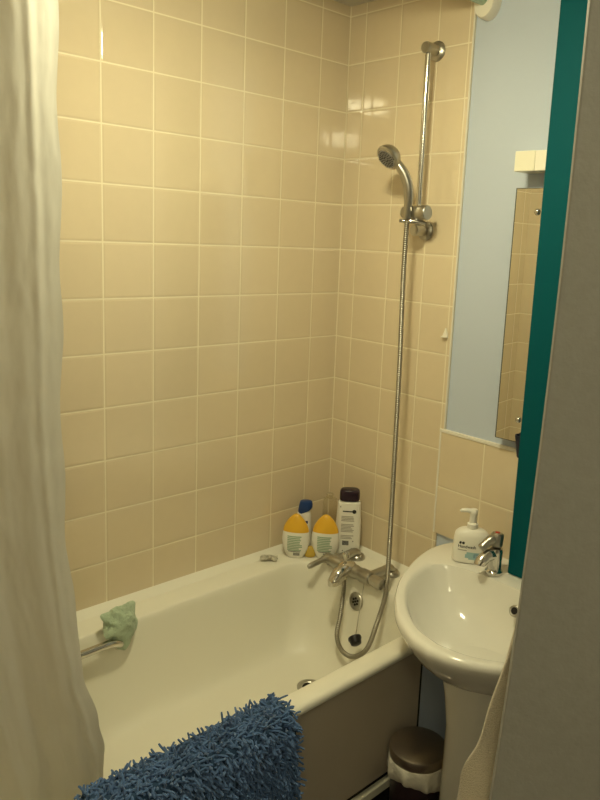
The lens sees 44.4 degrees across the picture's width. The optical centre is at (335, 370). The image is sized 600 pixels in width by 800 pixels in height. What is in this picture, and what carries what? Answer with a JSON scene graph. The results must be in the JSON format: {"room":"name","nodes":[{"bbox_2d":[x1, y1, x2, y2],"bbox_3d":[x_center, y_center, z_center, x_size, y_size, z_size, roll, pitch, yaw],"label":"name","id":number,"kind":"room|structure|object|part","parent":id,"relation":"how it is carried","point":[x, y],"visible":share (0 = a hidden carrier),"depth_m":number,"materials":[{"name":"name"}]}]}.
{"room":"bathroom","nodes":[
{"label":"bathroom","id":0,"kind":"room"},
{"bbox_2d":[56,0,350,610],"bbox_3d":[-0.917,0.066,1.845,2.650,2.385,0.100,-7,14,-43],"label":"wall","id":1,"kind":"structure","parent":0,"point":[202,142],"depth_m":2.19,"materials":[{"name":"beige tile"}]},
{"bbox_2d":[76,534,408,621],"bbox_3d":[-0.402,0.744,1.926,1.720,0.022,0.715,-7,14,-43],"label":"trim","id":2,"kind":"structure","parent":1,"relation":"attached to","point":[98,609],"depth_m":2.35,"materials":[{"name":"beige plastic"}]},
{"bbox_2d":[329,7,351,492],"bbox_3d":[0.012,-0.303,2.602,0.002,1.845,0.002,-7,14,-43],"label":"trim","id":3,"kind":"structure","parent":1,"relation":"attached to","point":[351,7],"depth_m":2.57,"materials":[{"name":"beige plastic"}]},
{"bbox_2d":[333,0,374,6],"bbox_3d":[0.055,-0.944,0.691,2.650,0.100,2.750,-7,14,-43],"label":"ceiling","id":4,"kind":"structure","parent":0,"point":[351,3],"depth_m":2.39,"materials":[{"name":"beige paint"}]},
{"bbox_2d":[330,0,560,566],"bbox_3d":[0.952,0.169,1.753,0.102,2.385,2.650,-7,14,-43],"label":"wall","id":5,"kind":"structure","parent":0,"point":[387,60],"depth_m":2.30,"materials":[{"name":"beige tile"}]},
{"bbox_2d":[399,41,445,239],"bbox_3d":[0.267,-0.692,2.205,0.113,0.589,0.106,-7,14,-43],"label":"shower rail","id":6,"kind":"object","parent":5,"relation":"attached to","point":[435,51],"visible":0.92,"depth_m":2.20,"materials":[{"name":"silver metal"}]},
{"bbox_2d":[377,144,413,218],"bbox_3d":[0.177,-0.567,2.203,0.119,0.216,0.070,6,11,20],"label":"shower","id":7,"kind":"object","parent":6,"relation":"attached to","point":[389,155],"visible":1,"depth_m":2.19,"materials":[{"name":"silver metal"}]},
{"bbox_2d":[334,220,408,658],"bbox_3d":[0.112,0.232,2.266,0.173,1.379,0.200,3,10,1],"label":"shower hose","id":8,"kind":"object","parent":7,"relation":"hanging from","point":[365,650],"visible":0.98,"depth_m":2.32,"materials":[{"name":"silver metal"}]},
{"bbox_3d":[0.200,-0.550,2.207,0.077,0.183,0.037,2,10,-1],"label":"handle","id":9,"kind":"part","parent":7,"relation":"part of","materials":[{"name":"silver metal"}]},
{"bbox_3d":[0.235,-0.450,2.230,0.085,0.022,0.016,5,10,11],"label":"lock lever","id":10,"kind":"part","parent":6,"relation":"part of","materials":[{"name":"silver metal"}]},
{"bbox_2d":[441,328,447,337],"bbox_3d":[0.340,-0.116,2.277,0.012,0.030,0.023,-7,14,-43],"label":"hook","id":11,"kind":"object","parent":5,"relation":"attached to","point":[445,335],"visible":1,"depth_m":2.28,"materials":[{"name":"beige plastic"}]},
{"bbox_2d":[444,9,476,428],"bbox_3d":[0.377,-0.471,2.202,0.007,1.340,0.006,-7,14,-43],"label":"trim","id":12,"kind":"structure","parent":5,"relation":"attached to","point":[475,15],"depth_m":2.20,"materials":[{"name":"beige"}]},
{"bbox_2d":[433,428,515,531],"bbox_3d":[0.451,0.382,2.236,0.010,0.347,0.356,-7,14,-43],"label":"trim","id":13,"kind":"structure","parent":5,"relation":"attached to","point":[450,432],"depth_m":2.28,"materials":[{"name":"beige"}]},
{"bbox_2d":[470,0,501,20],"bbox_3d":[-0.183,-0.962,1.474,1.726,0.104,0.074,-7,14,-43],"label":"rail","id":14,"kind":"object","parent":5,"relation":"attached to","point":[487,10],"visible":1,"depth_m":2.04,"materials":[{"name":"beige plastic"}]},
{"bbox_2d":[0,0,104,799],"bbox_3d":[-0.632,0.044,1.265,0.463,1.991,0.063,-7,14,-42],"label":"shower curtain","id":15,"kind":"object","parent":14,"relation":"hanging from","point":[52,744],"visible":0.96,"depth_m":1.36,"materials":[{"name":"grey fabric"}]},
{"bbox_3d":[-0.195,-0.961,1.468,1.700,0.034,0.034,-7,14,-43],"label":"rail","id":16,"kind":"part","parent":14,"relation":"part of","materials":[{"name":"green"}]},
{"bbox_2d":[495,188,542,441],"bbox_3d":[0.638,-0.124,1.955,0.400,0.708,0.041,12,14,41],"label":"wall mirror","id":17,"kind":"object","parent":5,"relation":"attached to","point":[528,201],"visible":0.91,"depth_m":2.05,"materials":[{"name":"grey mirror"}]},
{"bbox_2d":[515,433,519,457],"bbox_3d":[0.535,0.214,2.077,0.066,0.064,0.045,-7,14,-43],"label":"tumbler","id":18,"kind":"object","parent":17,"relation":"attached to","point":[517,436],"visible":0.35,"depth_m":2.06,"materials":[{"name":"plastic"}]},
{"bbox_2d":[514,150,546,173],"bbox_3d":[0.603,-0.545,1.904,0.066,0.053,0.274,-7,14,-43],"label":"light","id":19,"kind":"object","parent":5,"relation":"attached to","point":[533,161],"visible":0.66,"depth_m":1.95,"materials":[{"name":"beige plastic"}]},
{"bbox_2d":[534,150,546,171],"bbox_3d":[0.624,-0.540,1.883,0.066,0.052,0.212,-7,14,-43],"label":"diffuser","id":20,"kind":"object","parent":19,"relation":"attached to","point":[539,155],"depth_m":1.93,"materials":[{"name":"beige plastic"}]},
{"bbox_3d":[-0.057,1.499,1.134,2.650,0.100,2.750,-7,14,-43],"label":"floor","id":21,"kind":"structure","parent":0,"visible":0},
{"bbox_2d":[77,543,445,799],"bbox_3d":[-0.410,1.012,1.975,1.715,0.525,0.715,-7,14,-43],"label":"bathtub","id":22,"kind":"object","parent":21,"relation":"on","point":[199,651],"visible":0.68,"depth_m":2.17,"materials":[{"name":"white ceramic"}]},
{"bbox_3d":[-0.687,0.772,1.967,0.263,0.057,0.051,-7,14,-43],"label":"grip rail","id":23,"kind":"part","parent":22,"relation":"part of","materials":[{"name":"silver metal"}]},
{"bbox_2d":[100,600,137,649],"bbox_3d":[-0.603,0.718,2.045,0.110,0.131,0.069,-7,14,-43],"label":"flannel","id":24,"kind":"object","parent":22,"relation":"on","point":[120,623],"visible":0.87,"depth_m":2.02,"materials":[{"name":"green fabric"}]},
{"bbox_2d":[73,692,306,799],"bbox_3d":[-0.301,1.015,1.609,0.528,0.466,0.176,-7,14,-43],"label":"bath mat","id":25,"kind":"object","parent":22,"relation":"on","point":[252,754],"visible":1,"depth_m":1.59,"materials":[{"name":"blue fabric"}]},
{"bbox_2d":[260,555,277,560],"bbox_3d":[-0.229,0.640,2.521,0.065,0.020,0.038,2,10,-6],"label":"sachet","id":26,"kind":"object","parent":22,"relation":"on","point":[262,557],"visible":1,"depth_m":2.51,"materials":[{"name":"white plastic"}]},
{"bbox_2d":[282,513,308,557],"bbox_3d":[-0.137,0.573,2.548,0.096,0.158,0.047,4,10,8],"label":"lotion bottle","id":27,"kind":"object","parent":22,"relation":"on","point":[295,536],"visible":1,"depth_m":2.53,"materials":[{"name":"white plastic"}]},
{"bbox_2d":[287,536,301,550],"bbox_3d":[-0.141,0.598,2.532,0.052,0.054,0.005,4,10,8],"label":"print","id":28,"kind":"object","parent":27,"relation":"on","point":[294,543],"depth_m":2.53,"materials":[{"name":"green"}]},
{"bbox_2d":[297,499,312,545],"bbox_3d":[-0.112,0.550,2.601,0.058,0.189,0.040,3,10,3],"label":"shampoo bottle","id":29,"kind":"object","parent":22,"relation":"on","point":[305,505],"visible":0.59,"depth_m":2.58,"materials":[{"name":"white plastic"}]},
{"bbox_2d":[305,545,314,557],"bbox_3d":[-0.088,0.632,2.563,0.042,0.040,0.026,4,10,5],"label":"lump","id":30,"kind":"object","parent":22,"relation":"on","point":[310,552],"visible":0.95,"depth_m":2.55,"materials":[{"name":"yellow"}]},
{"bbox_2d":[312,514,338,557],"bbox_3d":[-0.034,0.577,2.551,0.094,0.158,0.050,1,10,-6],"label":"lotion bottle","id":31,"kind":"object","parent":22,"relation":"on","point":[325,533],"visible":0.9,"depth_m":2.53,"materials":[{"name":"white plastic"}]},
{"bbox_2d":[317,536,331,551],"bbox_3d":[-0.037,0.602,2.535,0.052,0.054,0.005,4,10,6],"label":"print","id":32,"kind":"object","parent":31,"relation":"on","point":[324,543],"depth_m":2.53,"materials":[{"name":"green"}]},
{"bbox_2d":[322,493,336,522],"bbox_3d":[-0.022,0.541,2.677,0.053,0.192,0.042,3,10,1],"label":"clear bottle","id":33,"kind":"object","parent":22,"relation":"on","point":[329,502],"visible":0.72,"depth_m":2.65,"materials":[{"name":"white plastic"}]},
{"bbox_2d":[335,487,360,553],"bbox_3d":[0.047,0.533,2.583,0.089,0.242,0.053,3,10,2],"label":"shampoo bottle","id":34,"kind":"object","parent":22,"relation":"on","point":[348,519],"visible":0.88,"depth_m":2.56,"materials":[{"name":"white plastic"}]},
{"bbox_2d":[340,516,353,538],"bbox_3d":[0.042,0.549,2.560,0.045,0.083,0.002,3,10,3],"label":"print","id":35,"kind":"object","parent":34,"relation":"attached to","point":[346,522],"depth_m":2.56,"materials":[{"name":"beige paper"}]},
{"bbox_2d":[307,548,399,589],"bbox_3d":[0.075,0.647,2.435,0.249,0.109,0.266,-7,14,-43],"label":"mixer tap","id":36,"kind":"object","parent":22,"relation":"on","point":[343,567],"visible":0.94,"depth_m":2.39,"materials":[{"name":"silver metal"}]},
{"bbox_3d":[-0.049,0.643,2.481,0.106,0.039,0.027,-7,14,-43],"label":"lever handle","id":37,"kind":"part","parent":36,"relation":"part of","materials":[{"name":"silver metal"}]},
{"bbox_3d":[0.021,0.660,2.394,0.112,0.068,0.051,-7,14,-43],"label":"spout","id":38,"kind":"part","parent":36,"relation":"part of","materials":[{"name":"silver metal"}]},
{"bbox_3d":[0.035,0.614,2.402,0.023,0.037,0.023,-7,14,-43],"label":"diverter knob","id":39,"kind":"part","parent":36,"relation":"part of","materials":[{"name":"silver metal"}]},
{"bbox_3d":[0.044,0.642,2.540,0.149,0.041,0.058,-7,14,-43],"label":"mixer leg","id":40,"kind":"part","parent":36,"relation":"part of","materials":[{"name":"silver metal"}]},
{"bbox_2d":[348,584,363,646],"bbox_3d":[0.068,0.778,2.350,0.043,0.183,0.121,3,10,4],"label":"plug","id":41,"kind":"object","parent":36,"relation":"hanging from","point":[355,640],"visible":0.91,"depth_m":2.31,"materials":[{"name":"black rubber"}]},
{"bbox_3d":[0.080,0.761,2.360,0.006,0.151,0.095,5,11,15],"label":"chain","id":42,"kind":"part","parent":41,"relation":"part of","materials":[{"name":"silver metal"}]},
{"bbox_3d":[0.132,0.676,2.344,0.037,0.039,0.049,-7,14,-43],"label":"flow knob","id":43,"kind":"part","parent":36,"relation":"part of","materials":[{"name":"silver metal"}]},
{"bbox_3d":[0.156,0.668,2.426,0.149,0.041,0.058,-7,14,-43],"label":"mixer leg","id":44,"kind":"part","parent":36,"relation":"part of","materials":[{"name":"silver metal"}]},
{"bbox_3d":[-0.275,1.014,1.630,1.426,0.345,0.010,-7,14,-43],"label":"bath panel","id":45,"kind":"part","parent":22,"relation":"part of","materials":[{"name":"white plastic"}]},
{"bbox_2d":[387,726,443,799],"bbox_3d":[0.220,1.151,2.003,0.165,0.294,0.164,-7,14,-43],"label":"waste bin","id":46,"kind":"object","parent":21,"relation":"on","point":[415,755],"visible":0.82,"depth_m":1.94,"materials":[{"name":"black metal"}]},
{"bbox_3d":[0.225,1.022,1.981,0.157,0.032,0.157,-7,14,-43],"label":"lid","id":47,"kind":"part","parent":46,"relation":"part of","materials":[{"name":"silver metal"}]},
{"bbox_2d":[394,543,521,799],"bbox_3d":[0.402,0.962,1.946,0.570,0.706,0.714,-7,14,-43],"label":"washbasin","id":48,"kind":"object","parent":21,"relation":"on","point":[458,620],"visible":0.65,"depth_m":1.99,"materials":[{"name":"white ceramic"}]},
{"bbox_3d":[0.414,0.699,1.898,0.570,0.171,0.714,-7,14,-43],"label":"bowl","id":49,"kind":"part","parent":48,"relation":"part of","materials":[{"name":"white ceramic"}]},
{"bbox_2d":[452,508,488,563],"bbox_3d":[0.403,0.481,2.159,0.108,0.160,0.063,5,10,11],"label":"soap dispenser","id":50,"kind":"object","parent":48,"relation":"on","point":[465,549],"visible":0.91,"depth_m":2.14,"materials":[{"name":"white plastic"}]},
{"bbox_2d":[458,544,475,548],"bbox_3d":[0.384,0.514,2.137,0.051,0.009,0.003,5,11,15],"label":"print","id":51,"kind":"object","parent":50,"relation":"attached to","point":[460,546],"depth_m":2.14,"materials":[{"name":"black"}]},
{"bbox_2d":[452,526,488,563],"bbox_3d":[0.402,0.510,2.164,0.108,0.101,0.062,4,10,9],"label":"bottle","id":52,"kind":"object","parent":50,"relation":"on","point":[465,549],"depth_m":2.14,"materials":[{"name":"white plastic"}]},
{"bbox_2d":[465,552,478,559],"bbox_3d":[0.401,0.542,2.138,0.046,0.022,0.001,4,10,8],"label":"picture","id":53,"kind":"object","parent":50,"relation":"attached to","point":[468,555],"depth_m":2.14,"materials":[{"name":"teal paper"}]},
{"bbox_2d":[474,531,503,576],"bbox_3d":[0.438,0.519,2.072,0.096,0.123,0.051,-5,13,-37],"label":"tap","id":54,"kind":"object","parent":48,"relation":"on","point":[492,556],"visible":1,"depth_m":2.06,"materials":[{"name":"silver metal"}]},
{"bbox_2d":[509,605,517,617],"bbox_3d":[0.484,0.647,1.969,0.024,0.033,0.032,-7,14,-43],"label":"overflow hole","id":55,"kind":"object","parent":48,"relation":"in","point":[513,609],"depth_m":1.97,"materials":[{"name":"black"}]},
{"bbox_2d":[508,0,587,577],"bbox_3d":[0.601,-0.232,1.885,0.018,1.677,0.189,-7,14,-43],"label":"board","id":56,"kind":"object","parent":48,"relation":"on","point":[572,17],"visible":0.49,"depth_m":1.91,"materials":[{"name":"teal paint"}]},
{"bbox_2d":[489,0,599,799],"bbox_3d":[0.527,0.520,0.698,0.763,2.008,0.035,5,11,14],"label":"door","id":57,"kind":"structure","parent":21,"relation":"on","point":[548,747],"depth_m":0.70,"materials":[{"name":"grey paint"}]},
{"bbox_2d":[457,629,514,799],"bbox_3d":[0.231,0.538,0.823,0.302,0.603,0.056,5,11,14],"label":"bath towel","id":58,"kind":"object","parent":57,"relation":"hanging from","point":[476,775],"visible":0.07,"depth_m":0.83,"materials":[{"name":"beige fabric"}]}
]}

